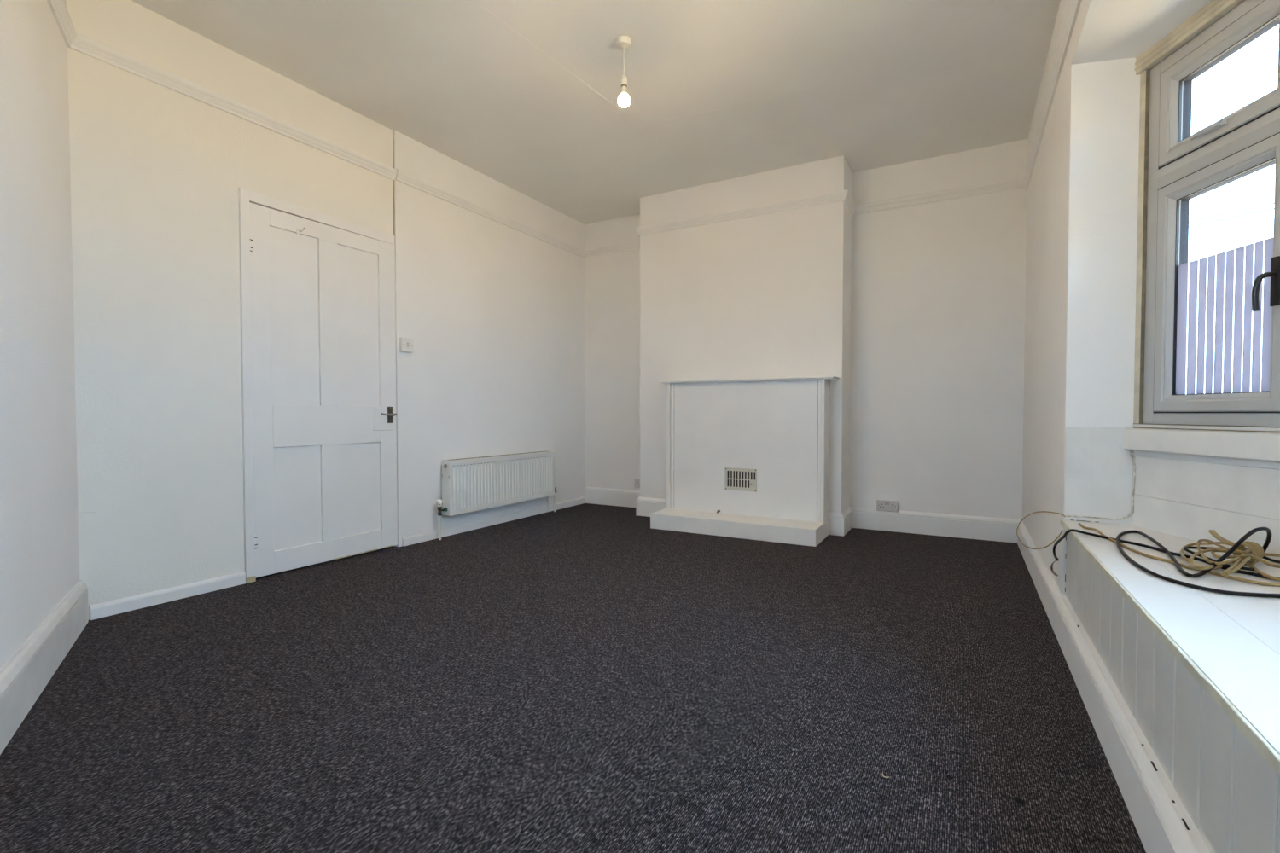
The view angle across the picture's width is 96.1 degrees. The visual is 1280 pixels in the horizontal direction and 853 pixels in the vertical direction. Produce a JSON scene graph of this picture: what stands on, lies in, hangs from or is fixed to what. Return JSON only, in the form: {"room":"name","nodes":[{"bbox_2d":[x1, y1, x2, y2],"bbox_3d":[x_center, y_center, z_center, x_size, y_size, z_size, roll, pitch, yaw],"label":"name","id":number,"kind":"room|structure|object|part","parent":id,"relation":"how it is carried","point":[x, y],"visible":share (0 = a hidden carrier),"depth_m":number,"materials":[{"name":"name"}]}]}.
{"room":"empty living room","nodes":[
{"label":"empty living room","id":0,"kind":"room"},
{"bbox_2d":[0,0,79,670],"bbox_3d":[-1.282,-0.464,0.728,0.200,2.854,4.557,-1,2,-36],"label":"wall","id":1,"kind":"structure","parent":0,"point":[39,548],"depth_m":1.90,"materials":[{"name":"white paint"}]},
{"bbox_2d":[0,580,88,755],"bbox_3d":[-1.191,0.772,0.821,0.030,0.178,3.964,-1,2,-36],"label":"baseboard","id":2,"kind":"structure","parent":1,"relation":"attached to","point":[26,674],"depth_m":1.80,"materials":[{"name":"white paint"}]},
{"bbox_2d":[46,0,76,46],"bbox_3d":[-1.189,-1.559,0.768,0.036,0.072,3.963,-1,2,-36],"label":"rail","id":3,"kind":"object","parent":1,"relation":"attached to","point":[58,8],"visible":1,"depth_m":2.24,"materials":[{"name":"white paint"}]},
{"bbox_2d":[66,0,585,620],"bbox_3d":[-1.599,-0.541,3.981,0.264,2.854,4.400,1,2,29],"label":"wall","id":4,"kind":"structure","parent":0,"point":[493,312],"depth_m":2.87,"materials":[{"name":"white paint"}]},
{"bbox_2d":[89,571,245,620],"bbox_3d":[-2.189,0.785,2.710,0.017,0.062,0.606,1,2,29],"label":"baseboard","id":5,"kind":"structure","parent":4,"relation":"attached to","point":[119,606],"depth_m":2.67,"materials":[{"name":"white paint"}]},
{"bbox_2d":[67,32,396,180],"bbox_3d":[-1.962,-1.612,3.038,0.036,0.072,1.560,1,2,29],"label":"rail","id":6,"kind":"object","parent":4,"relation":"attached to","point":[82,43],"visible":0.93,"depth_m":2.82,"materials":[{"name":"white paint"}]},
{"bbox_2d":[238,186,397,583],"bbox_3d":[-1.841,-0.213,3.363,0.154,2.027,0.928,1,2,29],"label":"door","id":7,"kind":"structure","parent":4,"relation":"in","point":[317,289],"depth_m":3.29,"materials":[{"name":"paint"}]},
{"bbox_3d":[-2.070,-0.204,2.994,0.116,2.027,0.045,1,2,29],"label":"architrave","id":8,"kind":"part","parent":7,"relation":"part of","materials":[{"name":"white paint"}]},
{"bbox_3d":[-1.921,-0.596,3.199,0.015,0.964,0.275,1,2,29],"label":"panel","id":9,"kind":"part","parent":7,"relation":"part of","materials":[{"name":"paint"}]},
{"bbox_3d":[-1.921,0.390,3.222,0.015,0.568,0.275,1,2,29],"label":"panel","id":10,"kind":"part","parent":7,"relation":"part of","materials":[{"name":"paint"}]},
{"bbox_3d":[-1.824,-1.123,3.356,0.038,0.090,0.656,1,2,29],"label":"rail","id":11,"kind":"part","parent":7,"relation":"part of","materials":[{"name":"paint"}]},
{"bbox_3d":[-1.824,-0.008,3.382,0.038,0.228,0.656,1,2,29],"label":"rail","id":12,"kind":"part","parent":7,"relation":"part of","materials":[{"name":"paint"}]},
{"bbox_3d":[-1.824,0.726,3.399,0.038,0.120,0.656,1,2,29],"label":"rail","id":13,"kind":"part","parent":7,"relation":"part of","materials":[{"name":"paint"}]},
{"bbox_3d":[-1.733,-0.604,3.534,0.015,0.964,0.285,1,2,29],"label":"panel","id":14,"kind":"part","parent":7,"relation":"part of","materials":[{"name":"paint"}]},
{"bbox_3d":[-1.733,0.382,3.557,0.015,0.568,0.285,1,2,29],"label":"panel","id":15,"kind":"part","parent":7,"relation":"part of","materials":[{"name":"paint"}]},
{"bbox_3d":[-1.612,-0.077,3.663,0.046,0.022,0.102,1,2,29],"label":"lever","id":16,"kind":"part","parent":7,"relation":"part of","materials":[{"name":"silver metal"}]},
{"bbox_3d":[-1.612,-0.075,3.713,0.006,0.105,0.038,1,2,29],"label":"handle plate","id":17,"kind":"part","parent":7,"relation":"part of","materials":[{"name":"metal"}]},
{"bbox_2d":[399,337,413,352],"bbox_3d":[-1.536,-0.537,3.788,0.036,0.090,0.094,1,2,29],"label":"light switch","id":18,"kind":"object","parent":4,"relation":"attached to","point":[405,344],"visible":1,"depth_m":3.77,"materials":[{"name":"white plastic"}]},
{"bbox_2d":[395,168,586,257],"bbox_3d":[-1.044,-1.650,4.647,0.036,0.072,2.147,1,2,29],"label":"rail","id":19,"kind":"object","parent":4,"relation":"attached to","point":[402,177],"visible":1,"depth_m":4.35,"materials":[{"name":"white paint"}]},
{"bbox_2d":[401,496,585,546],"bbox_3d":[-1.046,0.738,4.719,0.017,0.062,2.121,1,2,29],"label":"baseboard","id":20,"kind":"structure","parent":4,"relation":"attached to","point":[423,537],"depth_m":4.44,"materials":[{"name":"white paint"}]},
{"bbox_2d":[436,450,556,540],"bbox_3d":[-1.083,0.499,4.552,0.099,0.547,1.326,1,2,29],"label":"radiator","id":21,"kind":"object","parent":4,"relation":"attached to","point":[473,484],"visible":1,"depth_m":4.40,"materials":[{"name":"metal"}]},
{"bbox_3d":[-1.360,0.433,4.036,0.073,0.383,0.004,1,2,29],"label":"panel","id":22,"kind":"part","parent":21,"relation":"part of","materials":[{"name":"metal"}]},
{"bbox_2d":[442,450,552,461],"bbox_3d":[-1.071,0.229,4.549,0.071,0.008,1.187,1,2,29],"label":"grille","id":23,"kind":"object","parent":21,"relation":"attached to","point":[491,458],"depth_m":4.51,"materials":[{"name":"white metal"}]},
{"bbox_3d":[-1.042,0.421,4.537,0.014,0.387,1.187,1,2,29],"label":"panel","id":24,"kind":"part","parent":21,"relation":"part of","materials":[{"name":"metal"}]},
{"bbox_2d":[0,503,1146,852],"bbox_3d":[-0.457,0.883,2.427,4.050,0.120,6.150,1,2,29],"label":"floor","id":25,"kind":"structure","parent":0,"point":[584,677],"depth_m":1.70,"materials":[{"name":"grey carpet"}]},
{"bbox_2d":[650,376,839,546],"bbox_3d":[0.737,0.212,4.261,1.333,1.134,0.454,1,2,29],"label":"fireplace","id":26,"kind":"object","parent":25,"relation":"on","point":[778,427],"visible":1,"depth_m":4.24,"materials":[{"name":"white paint"}]},
{"bbox_2d":[724,467,756,492],"bbox_3d":[0.754,0.398,4.317,0.248,0.168,0.010,1,2,29],"label":"vent grille","id":27,"kind":"object","parent":26,"relation":"attached to","point":[744,480],"visible":1,"depth_m":4.31,"materials":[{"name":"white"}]},
{"bbox_3d":[0.795,0.172,4.391,1.219,1.021,0.168,1,2,29],"label":"panel","id":28,"kind":"part","parent":26,"relation":"part of","materials":[{"name":"white paint"}]},
{"bbox_2d":[660,376,839,383],"bbox_3d":[0.795,-0.351,4.353,1.333,0.013,0.213,1,2,29],"label":"mantel shelf","id":29,"kind":"object","parent":26,"relation":"attached to","point":[807,379],"depth_m":4.18,"materials":[{"name":"white paint"}]},
{"bbox_3d":[0.798,-0.340,4.358,1.309,0.008,0.201,1,2,29],"label":"shelf moulding","id":30,"kind":"part","parent":26,"relation":"part of","materials":[{"name":"white paint"}]},
{"bbox_2d":[1013,796,1023,803],"bbox_3d":[0.856,0.844,1.301,0.012,0.012,0.018,0,1,-17],"label":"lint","id":31,"kind":"object","parent":25,"relation":"on","point":[1017,799],"visible":1,"depth_m":1.30,"materials":[{"name":"black"}]},
{"bbox_2d":[130,0,1060,224],"bbox_3d":[-0.383,-1.939,2.319,4.220,0.121,6.150,1,2,29],"label":"ceiling","id":32,"kind":"structure","parent":0,"point":[523,95],"depth_m":3.13,"materials":[{"name":"white paint"}]},
{"bbox_2d":[615,34,631,107],"bbox_3d":[-0.082,-1.730,2.820,0.080,0.321,0.080,1,2,29],"label":"pendant light","id":33,"kind":"object","parent":32,"relation":"hanging from","point":[623,43],"visible":1,"depth_m":2.81,"materials":[{"name":"beige plastic"}]},
{"bbox_3d":[-0.080,-1.784,2.818,0.009,0.143,0.006,0,1,7],"label":"cord","id":34,"kind":"part","parent":33,"relation":"part of","materials":[{"name":"beige plastic"}]},
{"bbox_3d":[-0.078,-1.609,2.822,0.062,0.038,0.062,1,2,29],"label":"bulb","id":35,"kind":"part","parent":33,"relation":"part of","materials":[{"name":"white glass"}]},
{"bbox_2d":[640,155,852,513],"bbox_3d":[0.831,-0.583,4.705,1.657,2.804,0.447,1,2,29],"label":"wall","id":36,"kind":"structure","parent":0,"point":[769,295],"depth_m":4.43,"materials":[{"name":"white paint"}]},
{"bbox_2d":[634,189,855,236],"bbox_3d":[0.800,-1.650,4.624,1.721,0.072,0.383,1,2,29],"label":"rail","id":37,"kind":"object","parent":36,"relation":"attached to","point":[841,195],"visible":0.82,"depth_m":4.38,"materials":[{"name":"white paint"}]},
{"bbox_2d":[585,139,1027,519],"bbox_3d":[1.152,-0.560,4.782,4.280,2.854,0.200,1,2,29],"label":"wall","id":38,"kind":"structure","parent":0,"point":[939,288],"depth_m":4.18,"materials":[{"name":"white paint"}]},
{"bbox_2d":[585,241,639,257],"bbox_3d":[-0.189,-1.668,5.377,0.813,0.072,0.036,1,2,29],"label":"rail","id":39,"kind":"object","parent":38,"relation":"attached to","point":[631,246],"visible":0.63,"depth_m":5.40,"materials":[{"name":"white paint"}]},
{"bbox_2d":[634,478,639,488],"bbox_3d":[0.020,0.524,5.310,0.148,0.084,0.032,1,2,29],"label":"wall socket","id":40,"kind":"object","parent":38,"relation":"attached to","point":[637,480],"visible":0.41,"depth_m":5.32,"materials":[{"name":"grey plastic"}]},
{"bbox_2d":[585,486,1021,543],"bbox_3d":[0.936,0.692,4.608,3.577,0.158,0.375,1,2,29],"label":"baseboard","id":41,"kind":"structure","parent":38,"relation":"attached to","point":[943,525],"depth_m":4.20,"materials":[{"name":"white paint"}]},
{"bbox_2d":[876,500,898,512],"bbox_3d":[1.842,0.591,4.288,0.150,0.082,0.035,1,2,29],"label":"double socket","id":42,"kind":"object","parent":38,"relation":"attached to","point":[881,505],"visible":1,"depth_m":4.28,"materials":[{"name":"grey plastic"}]},
{"bbox_2d":[853,176,1023,215],"bbox_3d":[2.091,-1.637,4.099,1.118,0.072,0.036,1,2,29],"label":"rail","id":43,"kind":"object","parent":38,"relation":"attached to","point":[1014,183],"visible":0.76,"depth_m":4.07,"materials":[{"name":"white paint"}]},
{"bbox_2d":[1021,0,1211,594],"bbox_3d":[1.895,-0.473,1.105,1.504,2.854,6.000,1,2,29],"label":"wall","id":44,"kind":"structure","parent":0,"point":[1082,192],"depth_m":2.25,"materials":[{"name":"white paint"}]},
{"bbox_2d":[1022,0,1082,190],"bbox_3d":[1.256,-1.556,1.506,0.036,0.072,5.379,1,2,29],"label":"rail","id":45,"kind":"object","parent":44,"relation":"attached to","point":[1073,6],"visible":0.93,"depth_m":2.60,"materials":[{"name":"white paint"}]},
{"bbox_2d":[1065,450,1135,520],"bbox_3d":[1.791,0.176,2.229,0.224,0.372,0.006,1,2,29],"label":"wire","id":46,"kind":"object","parent":44,"relation":"attached to","point":[1131,451],"visible":0.89,"depth_m":2.19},
{"bbox_2d":[1017,521,1210,852],"bbox_3d":[1.296,0.765,1.612,0.042,0.153,5.248,1,2,29],"label":"baseboard","id":47,"kind":"structure","parent":44,"relation":"attached to","point":[1162,823],"depth_m":1.38,"materials":[{"name":"white paint"}]},
{"bbox_2d":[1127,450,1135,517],"bbox_3d":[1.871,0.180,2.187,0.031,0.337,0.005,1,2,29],"label":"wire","id":48,"kind":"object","parent":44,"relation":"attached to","point":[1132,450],"visible":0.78,"depth_m":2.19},
{"bbox_2d":[1123,0,1279,463],"bbox_3d":[1.797,-0.623,0.905,0.119,1.487,2.574,0,1,4],"label":"window","id":49,"kind":"structure","parent":44,"relation":"in","point":[1177,166],"depth_m":1.92,"materials":[{"name":"plastic"}]},
{"bbox_3d":[1.825,-0.002,0.907,0.062,0.049,2.512,0,1,4],"label":"frame sill","id":50,"kind":"part","parent":49,"relation":"part of","materials":[{"name":"plastic"}]},
{"bbox_3d":[1.879,-0.450,1.862,0.048,0.803,0.458,0,1,4],"label":"casement sash","id":51,"kind":"part","parent":49,"relation":"part of","materials":[{"name":"plastic"}]},
{"bbox_3d":[1.879,-1.098,1.847,0.048,0.332,0.458,0,1,4],"label":"sash","id":52,"kind":"part","parent":49,"relation":"part of","materials":[{"name":"plastic"}]},
{"bbox_3d":[1.818,-0.413,1.671,0.057,0.152,0.027,1,2,29],"label":"casement handle","id":53,"kind":"part","parent":49,"relation":"part of","materials":[{"name":"black plastic"}]},
{"bbox_2d":[1131,451,1279,560],"bbox_3d":[1.846,0.509,0.913,0.130,0.900,2.622,0,1,4],"label":"wall","id":54,"kind":"structure","parent":44,"relation":"in","point":[1181,496],"depth_m":1.88,"materials":[{"name":"white paint"}]},
{"bbox_2d":[1059,519,1279,852],"bbox_3d":[1.684,0.581,0.979,1.307,0.353,2.330,1,2,29],"label":"window seat","id":55,"kind":"object","parent":54,"relation":"attached to","point":[1197,672],"visible":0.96,"depth_m":1.13,"materials":[{"name":"paint"}]},
{"bbox_2d":[1016,511,1065,549],"bbox_3d":[1.618,0.419,2.324,0.169,0.158,0.012,1,1,20],"label":"wire","id":56,"kind":"object","parent":55,"relation":"attached to","point":[1038,511],"visible":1,"depth_m":2.33,"materials":[{"name":"brown"}]},
{"bbox_2d":[1050,529,1279,580],"bbox_3d":[1.621,0.497,1.906,0.157,0.254,1.030,0,1,3],"label":"cable","id":57,"kind":"object","parent":55,"relation":"on","point":[1067,532],"visible":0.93,"depth_m":1.85,"materials":[{"name":"black plastic"}]},
{"bbox_2d":[1078,523,1279,587],"bbox_3d":[1.580,0.380,1.783,0.168,0.008,0.815,0,1,1],"label":"cable","id":58,"kind":"object","parent":55,"relation":"on","point":[1079,524],"visible":0.89,"depth_m":1.58,"materials":[{"name":"beige plastic"}]},
{"bbox_2d":[1116,527,1279,598],"bbox_3d":[1.611,0.329,1.671,0.347,0.116,0.801,1,2,29],"label":"cable","id":59,"kind":"object","parent":55,"relation":"on","point":[1251,532],"visible":0.98,"depth_m":1.53,"materials":[{"name":"black plastic"}]},
{"bbox_2d":[1180,529,1279,581],"bbox_3d":[1.658,0.352,1.597,0.231,0.076,0.574,1,2,43],"label":"coiled cable","id":60,"kind":"object","parent":55,"relation":"on","point":[1242,555],"visible":0.97,"depth_m":1.61,"materials":[{"name":"beige plastic"}]},
{"bbox_2d":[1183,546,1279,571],"bbox_3d":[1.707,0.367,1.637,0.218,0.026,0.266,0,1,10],"label":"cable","id":61,"kind":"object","parent":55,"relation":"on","point":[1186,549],"visible":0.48,"depth_m":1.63,"materials":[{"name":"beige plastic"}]},
{"label":"outside","id":62,"kind":"structure","parent":0,"visible":0},
{"bbox_2d":[1188,202,1274,222],"bbox_3d":[8.922,-3.226,8.681,5.003,0.699,0.019,1,2,29],"label":"overhead wire","id":63,"kind":"object","parent":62,"point":[1273,202],"visible":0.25,"depth_m":8.67,"materials":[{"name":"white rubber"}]}
]}

